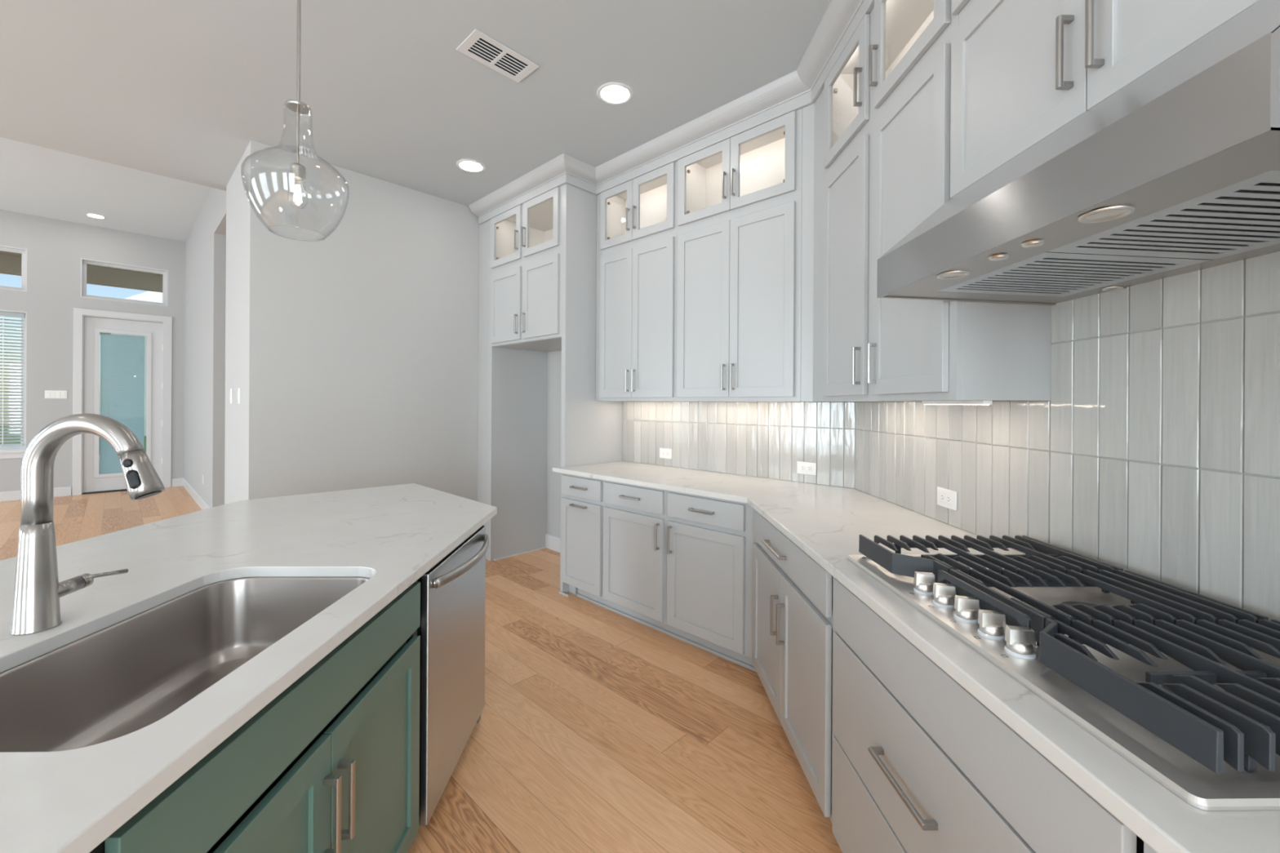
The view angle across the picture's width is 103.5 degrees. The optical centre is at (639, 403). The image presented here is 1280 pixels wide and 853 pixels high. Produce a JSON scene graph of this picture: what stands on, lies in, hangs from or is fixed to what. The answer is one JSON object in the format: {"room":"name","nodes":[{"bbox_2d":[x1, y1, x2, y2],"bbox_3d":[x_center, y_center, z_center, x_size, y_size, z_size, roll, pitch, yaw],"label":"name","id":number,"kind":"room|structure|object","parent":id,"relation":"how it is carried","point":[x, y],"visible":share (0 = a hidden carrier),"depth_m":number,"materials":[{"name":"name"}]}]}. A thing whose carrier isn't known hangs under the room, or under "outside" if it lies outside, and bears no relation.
{"room":"kitchen","nodes":[
{"label":"kitchen","id":0,"kind":"room"},
{"bbox_2d":[9,520,62,635],"bbox_3d":[-1.244,0.355,1.041,0.069,0.216,0.069,0,0,-1],"label":"base","id":1,"kind":"object","parent":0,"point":[37,590],"depth_m":1.02,"materials":[{"name":"silver metal"}]},
{"bbox_2d":[0,250,162,292],"bbox_3d":[-10.385,-2.511,7.629,3.230,0.430,9.800,0,0,44],"label":"ceiling","id":2,"kind":"structure","parent":0,"point":[10,262],"depth_m":9.80,"materials":[{"name":"grey"}]},
{"bbox_2d":[0,208,185,495],"bbox_3d":[-9.311,-0.650,6.296,0.160,3.960,5.680,0,0,44],"label":"wall","id":3,"kind":"structure","parent":0,"point":[55,248],"depth_m":7.25,"materials":[{"name":"grey paint"}]},
{"bbox_2d":[0,310,26,458],"bbox_3d":[-8.878,-0.257,6.692,0.180,2.020,1.055,0,0,44],"label":"window","id":4,"kind":"structure","parent":3,"relation":"in","point":[12,451],"depth_m":7.01,"materials":[{"name":"white paint"}]},
{"bbox_2d":[0,311,24,446],"bbox_3d":[-8.879,-0.327,6.694,0.055,1.830,0.905,0,0,44],"label":"window blind","id":5,"kind":"object","parent":4,"relation":"attached to","point":[2,314],"visible":1,"depth_m":6.94,"materials":[{"name":"white plastic"}]},
{"bbox_2d":[0,244,26,291],"bbox_3d":[-8.887,-1.847,6.710,0.130,0.590,0.955,0,0,44],"label":"window","id":6,"kind":"structure","parent":3,"relation":"in","point":[23,251],"depth_m":7.01,"materials":[{"name":"white paint"}]},
{"bbox_2d":[0,486,71,501],"bbox_3d":[-9.677,1.263,5.801,0.014,0.130,4.175,0,0,44],"label":"baseboard","id":7,"kind":"structure","parent":3,"relation":"attached to","point":[58,491],"depth_m":6.95,"materials":[{"name":"white paint"}]},
{"bbox_2d":[44,390,66,398],"bbox_3d":[-8.329,-0.127,7.201,0.009,0.107,0.199,0,0,44],"label":"light switch","id":8,"kind":"object","parent":3,"relation":"attached to","point":[48,393],"visible":1,"depth_m":7.20,"materials":[{"name":"white plastic"}]},
{"bbox_2d":[81,488,127,494],"bbox_3d":[-7.913,1.329,7.743,0.130,0.018,0.870,0,0,44],"label":"trim","id":9,"kind":"structure","parent":3,"relation":"attached to","point":[122,490],"depth_m":7.56,"materials":[{"name":"black"}]},
{"bbox_2d":[71,307,172,495],"bbox_3d":[-7.895,-0.022,7.733,0.138,2.720,1.050,0,0,44],"label":"trim","id":10,"kind":"structure","parent":3,"relation":"attached to","point":[79,314],"depth_m":7.55,"materials":[{"name":"white paint"}]},
{"bbox_2d":[83,316,163,492],"bbox_3d":[-7.904,0.021,7.747,0.855,2.595,0.079,0,0,-45],"label":"door","id":11,"kind":"structure","parent":3,"relation":"in","point":[110,477],"depth_m":7.71,"materials":[{"name":"white paint"}]},
{"bbox_2d":[80,257,168,306],"bbox_3d":[-7.888,-1.832,7.750,0.130,0.570,0.930,0,0,44],"label":"window","id":12,"kind":"structure","parent":3,"relation":"in","point":[84,262],"depth_m":7.72,"materials":[{"name":"white paint"}]},
{"bbox_2d":[172,478,182,487],"bbox_3d":[-7.440,1.276,8.131,0.014,0.130,0.145,0,0,44],"label":"baseboard","id":13,"kind":"structure","parent":3,"relation":"attached to","point":[175,482],"depth_m":8.12,"materials":[{"name":"white paint"}]},
{"bbox_2d":[0,137,209,241],"bbox_3d":[-7.273,-2.678,4.357,5.750,0.120,5.690,0,0,44],"label":"ceiling","id":14,"kind":"structure","parent":0,"point":[35,180],"depth_m":6.29,"materials":[{"name":"white paint"}]},
{"bbox_2d":[84,213,106,218],"bbox_3d":[-7.618,-2.617,7.066,0.204,0.004,0.204,0,0,-1],"label":"recessed light","id":15,"kind":"object","parent":14,"relation":"in","point":[94,215],"visible":1,"depth_m":7.05,"materials":[{"name":"white paint"}]},
{"bbox_2d":[99,333,144,474],"bbox_3d":[-7.925,0.011,7.734,0.009,2.112,0.474,0,0,44],"label":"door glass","id":16,"kind":"object","parent":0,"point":[109,464],"depth_m":7.72,"materials":[{"name":"teal glass"}]},
{"bbox_2d":[183,186,226,507],"bbox_3d":[-5.272,-0.626,6.258,5.720,3.960,0.140,0,0,44],"label":"wall","id":17,"kind":"structure","parent":0,"point":[206,242],"depth_m":6.25,"materials":[{"name":"grey paint"}]},
{"bbox_2d":[182,477,210,510],"bbox_3d":[-5.296,1.289,7.903,3.424,0.130,2.524,0,0,44],"label":"baseboard","id":18,"kind":"structure","parent":17,"relation":"attached to","point":[194,495],"depth_m":6.91,"materials":[{"name":"white paint"}]},
{"bbox_2d":[224,140,479,504],"bbox_3d":[-2.168,-0.193,4.603,1.055,3.130,2.385,0,0,44],"label":"wall","id":19,"kind":"structure","parent":0,"point":[352,353],"depth_m":3.82,"materials":[{"name":"grey paint"}]},
{"bbox_2d":[230,388,232,403],"bbox_3d":[-3.140,-0.053,3.876,0.070,0.114,0.008,0,0,44],"label":"light switch","id":20,"kind":"object","parent":19,"relation":"attached to","point":[231,389],"visible":1,"depth_m":3.86,"materials":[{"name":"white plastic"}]},
{"bbox_2d":[237,387,239,404],"bbox_3d":[-2.888,-0.052,3.634,0.070,0.114,0.008,0,0,44],"label":"light switch","id":21,"kind":"object","parent":19,"relation":"attached to","point":[238,388],"visible":1,"depth_m":3.62,"materials":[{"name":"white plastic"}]},
{"bbox_2d":[0,0,831,206],"bbox_3d":[-1.507,-2.219,0.260,8.247,0.930,7.770,0,0,44],"label":"ceiling","id":22,"kind":"structure","parent":0,"point":[180,90],"depth_m":2.71,"materials":[{"name":"grey paint"}]},
{"bbox_2d":[240,0,349,241],"bbox_3d":[-1.101,-1.148,1.628,0.288,1.205,0.288,0,0,-1],"label":"pendant light","id":23,"kind":"object","parent":22,"relation":"hanging from","point":[297,171],"visible":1,"depth_m":1.62,"materials":[{"name":"clear glass"}]},
{"bbox_2d":[289,107,306,182],"bbox_3d":[-1.102,-0.837,1.628,0.043,0.230,0.043,0,0,-1],"label":"socket","id":24,"kind":"object","parent":23,"relation":"attached to","point":[297,171],"depth_m":1.62,"materials":[{"name":"silver metal"}]},
{"bbox_2d":[456,159,485,172],"bbox_3d":[-1.248,-1.750,3.728,0.204,0.004,0.204,0,0,-1],"label":"recessed light","id":25,"kind":"object","parent":22,"relation":"in","point":[467,165],"visible":1,"depth_m":3.72,"materials":[{"name":"white paint"}]},
{"bbox_2d":[456,28,538,82],"bbox_3d":[-0.715,-1.746,2.552,0.196,0.006,0.356,0,0,44],"label":"ceiling vent","id":26,"kind":"object","parent":22,"relation":"in","point":[477,46],"visible":1,"depth_m":2.54,"materials":[{"name":"white metal"}]},
{"bbox_2d":[596,82,633,104],"bbox_3d":[-0.141,-1.743,2.849,0.204,0.004,0.204,0,0,-1],"label":"recessed light","id":27,"kind":"object","parent":22,"relation":"in","point":[611,93],"visible":1,"depth_m":2.84,"materials":[{"name":"white paint"}]},
{"bbox_2d":[0,454,842,852],"bbox_3d":[-5.548,1.412,1.888,21.000,0.120,22.000,0,0,-1],"label":"floor","id":28,"kind":"structure","parent":0,"point":[599,729],"depth_m":2.08,"materials":[{"name":"brown wood"}]},
{"bbox_2d":[89,580,420,852],"bbox_3d":[-0.946,0.938,1.064,0.652,0.884,0.946,0,0,-1],"label":"base cabinet","id":29,"kind":"object","parent":28,"relation":"on","point":[331,764],"visible":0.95,"depth_m":1.04,"materials":[{"name":"teal paint"}]},
{"bbox_2d":[417,524,488,825],"bbox_3d":[-0.920,0.938,1.863,0.658,0.882,0.618,0,0,-1],"label":"dishwasher","id":30,"kind":"object","parent":28,"relation":"on","point":[451,629],"visible":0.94,"depth_m":1.74,"materials":[{"name":"silver metal"}]},
{"bbox_2d":[477,183,622,591],"bbox_3d":[-0.820,-0.185,4.321,1.274,3.130,0.641,0,0,44],"label":"tall cabinet","id":31,"kind":"object","parent":28,"relation":"on","point":[537,268],"visible":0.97,"depth_m":4.24,"materials":[{"name":"white wood"}]},
{"bbox_2d":[559,473,610,609],"bbox_3d":[-0.214,0.942,3.712,0.471,0.884,0.671,0,0,44],"label":"base cabinet","id":32,"kind":"object","parent":28,"relation":"on","point":[582,504],"visible":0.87,"depth_m":3.48,"materials":[{"name":"grey paint"}]},
{"bbox_2d":[602,480,673,635],"bbox_3d":[0.155,0.944,3.358,0.551,0.884,0.671,0,0,44],"label":"base cabinet","id":33,"kind":"object","parent":28,"relation":"on","point":[634,573],"visible":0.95,"depth_m":3.12,"materials":[{"name":"grey paint"}]},
{"bbox_2d":[666,490,756,672],"bbox_3d":[0.562,0.946,2.967,0.579,0.884,0.671,0,0,44],"label":"base cabinet","id":34,"kind":"object","parent":28,"relation":"on","point":[710,540],"visible":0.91,"depth_m":2.73,"materials":[{"name":"grey paint"}]},
{"bbox_2d":[752,509,835,824],"bbox_3d":[0.874,0.948,2.063,0.682,0.884,1.050,0,0,-1],"label":"base cabinet","id":35,"kind":"object","parent":28,"relation":"on","point":[793,594],"visible":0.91,"depth_m":1.85,"materials":[{"name":"grey paint"}]},
{"bbox_2d":[831,577,1156,852],"bbox_3d":[0.894,0.948,1.066,0.682,0.884,0.945,0,0,-1],"label":"base cabinet","id":36,"kind":"object","parent":28,"relation":"on","point":[921,765],"visible":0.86,"depth_m":1.02,"materials":[{"name":"grey paint"}]},
{"bbox_2d":[552,461,1279,852],"bbox_3d":[0.684,0.490,1.956,1.504,0.030,4.602,0,0,-17],"label":"countertop","id":37,"kind":"structure","parent":36,"relation":"on","point":[827,523],"depth_m":0.98,"materials":[{"name":"stone"}]},
{"bbox_2d":[847,534,1279,810],"bbox_3d":[0.924,0.438,1.073,0.568,0.076,0.961,0,0,-1],"label":"gas cooktop","id":38,"kind":"object","parent":37,"relation":"in","point":[1183,685],"visible":1,"depth_m":0.88,"materials":[{"name":"silver metal"}]},
{"bbox_3d":[-1.104,0.937,1.275,0.855,0.884,2.695,0,0,-1],"label":"kitchen island","id":39,"kind":"object","parent":28,"relation":"on","visible":0},
{"bbox_2d":[0,483,497,852],"bbox_3d":[-1.248,0.479,1.399,1.244,0.030,3.048,0,0,-1],"label":"island countertop","id":40,"kind":"structure","parent":39,"relation":"on","point":[72,801],"depth_m":1.21,"materials":[{"name":"stone"}]},
{"bbox_2d":[9,413,165,635],"bbox_3d":[-1.137,0.242,1.104,0.284,0.443,0.190,0,0,-1],"label":"kitchen faucet","id":41,"kind":"object","parent":40,"relation":"on","point":[37,590],"visible":1,"depth_m":1.03,"materials":[{"name":"silver metal"}]},
{"bbox_2d":[0,577,370,751],"bbox_3d":[-0.943,0.609,1.056,0.496,0.226,0.803,0,0,-1],"label":"sink","id":42,"kind":"object","parent":40,"relation":"in","point":[119,679],"visible":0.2,"depth_m":1.19,"materials":[{"name":"silver metal"}]},
{"bbox_2d":[546,350,853,537],"bbox_3d":[0.144,-0.179,3.939,3.199,3.130,0.140,0,0,44],"label":"wall","id":43,"kind":"structure","parent":0,"point":[553,385],"depth_m":4.75,"materials":[{"name":"grey paint"}]},
{"bbox_2d":[545,533,559,552],"bbox_3d":[-0.540,1.317,4.481,0.995,0.130,0.014,0,0,44],"label":"baseboard","id":44,"kind":"structure","parent":43,"relation":"attached to","point":[553,543],"depth_m":4.74,"materials":[{"name":"white paint"}]},
{"bbox_2d":[595,160,683,401],"bbox_3d":[0.038,-0.840,3.703,0.806,1.650,0.350,0,0,44],"label":"upper cabinet","id":45,"kind":"object","parent":43,"relation":"attached to","point":[637,218],"visible":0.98,"depth_m":3.59,"materials":[{"name":"white wood"}]},
{"bbox_2d":[468,0,874,224],"bbox_3d":[0.290,-1.702,2.430,1.366,0.081,5.355,0,0,-27],"label":"trim","id":46,"kind":"structure","parent":43,"relation":"attached to","point":[838,15],"depth_m":3.07,"materials":[{"name":"grey paint"}]},
{"bbox_2d":[622,401,855,488],"bbox_3d":[0.530,0.231,3.462,1.859,0.484,0.008,0,0,44],"label":"tiled wall","id":47,"kind":"structure","parent":43,"relation":"attached to","point":[760,439],"depth_m":3.29,"materials":[{"name":"tile"}]},
{"bbox_2d":[659,448,671,458],"bbox_3d":[0.191,0.376,3.775,0.120,0.074,0.009,0,0,44],"label":"wall outlet","id":48,"kind":"object","parent":47,"relation":"attached to","point":[664,453],"visible":1,"depth_m":3.77,"materials":[{"name":"white plastic"}]},
{"bbox_2d":[662,450,668,456],"bbox_3d":[0.189,0.376,3.773,0.068,0.034,0.002,0,0,44],"label":"socket","id":49,"kind":"object","parent":48,"relation":"attached to","point":[664,453],"depth_m":3.77,"materials":[{"name":"white plastic"}]},
{"bbox_2d":[796,461,816,475],"bbox_3d":[0.991,0.388,3.007,0.120,0.074,0.009,0,0,44],"label":"wall outlet","id":50,"kind":"object","parent":47,"relation":"attached to","point":[802,468],"visible":1,"depth_m":3.00,"materials":[{"name":"white plastic"}]},
{"bbox_2d":[800,465,811,471],"bbox_3d":[0.989,0.388,3.005,0.068,0.034,0.002,0,0,44],"label":"socket","id":51,"kind":"object","parent":50,"relation":"attached to","point":[803,468],"depth_m":3.00,"materials":[{"name":"white plastic"}]},
{"bbox_2d":[675,87,825,401],"bbox_3d":[0.762,-0.836,2.969,1.256,1.650,0.407,0,0,44],"label":"upper cabinet","id":52,"kind":"object","parent":43,"relation":"attached to","point":[750,240],"visible":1,"depth_m":2.95,"materials":[{"name":"white wood"}]},
{"bbox_2d":[854,235,1279,621],"bbox_3d":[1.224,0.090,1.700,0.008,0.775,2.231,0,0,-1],"label":"tiled wall","id":53,"kind":"structure","parent":0,"point":[1165,455],"depth_m":1.24,"materials":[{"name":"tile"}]},
{"bbox_2d":[822,0,1052,401],"bbox_3d":[1.055,-0.834,2.018,0.342,1.650,1.027,0,0,-1],"label":"upper cabinet","id":54,"kind":"object","parent":53,"relation":"attached to","point":[887,95],"visible":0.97,"depth_m":1.85,"materials":[{"name":"white wood"}]},
{"bbox_2d":[921,400,992,404],"bbox_3d":[1.050,-0.002,1.689,0.028,0.015,0.325,0,0,-1],"label":"light","id":55,"kind":"object","parent":54,"relation":"attached to","point":[934,402],"visible":0.94,"depth_m":1.65,"materials":[{"name":"white plastic"}]},
{"bbox_2d":[924,404,985,404],"bbox_3d":[1.050,0.004,1.689,0.020,0.001,0.305,0,0,-1],"label":"diffuser","id":56,"kind":"object","parent":55,"relation":"attached to","point":[924,404],"depth_m":1.67,"materials":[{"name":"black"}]},
{"bbox_2d":[937,486,956,511],"bbox_3d":[1.207,0.375,1.990,0.009,0.074,0.120,0,0,-1],"label":"wall outlet","id":57,"kind":"object","parent":53,"relation":"attached to","point":[946,498],"visible":1,"depth_m":1.98,"materials":[{"name":"white plastic"}]},
{"bbox_2d":[940,493,951,504],"bbox_3d":[1.204,0.375,1.990,0.002,0.034,0.068,0,0,-1],"label":"socket","id":58,"kind":"object","parent":57,"relation":"attached to","point":[945,498],"depth_m":1.99,"materials":[{"name":"white plastic"}]},
{"bbox_2d":[876,0,1279,305],"bbox_3d":[0.976,-0.450,1.037,0.534,0.317,0.914,0,0,-1],"label":"range hood","id":59,"kind":"object","parent":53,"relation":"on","point":[1177,168],"visible":1,"depth_m":0.86,"materials":[{"name":"silver metal"}]},
{"bbox_2d":[950,0,1259,198],"bbox_3d":[1.077,-1.134,1.046,0.342,1.050,0.929,0,0,-1],"label":"upper cabinet","id":60,"kind":"object","parent":53,"relation":"attached to","point":[1022,71],"visible":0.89,"depth_m":1.18,"materials":[{"name":"white wood"}]},
{"label":"outside","id":61,"kind":"structure","parent":0,"visible":0},
{"bbox_2d":[0,425,146,454],"bbox_3d":[-23.668,1.470,22.718,36.401,0.150,59.999,0,0,44],"label":"fence","id":62,"kind":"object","parent":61,"point":[144,446],"depth_m":21.02,"materials":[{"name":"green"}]},
{"bbox_2d":[99,290,162,435],"bbox_3d":[-21.793,-3.269,29.262,12.000,9.350,13.200,0,0,44],"label":"house","id":63,"kind":"structure","parent":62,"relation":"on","point":[153,296],"depth_m":21.82,"materials":[{"name":"beige"}]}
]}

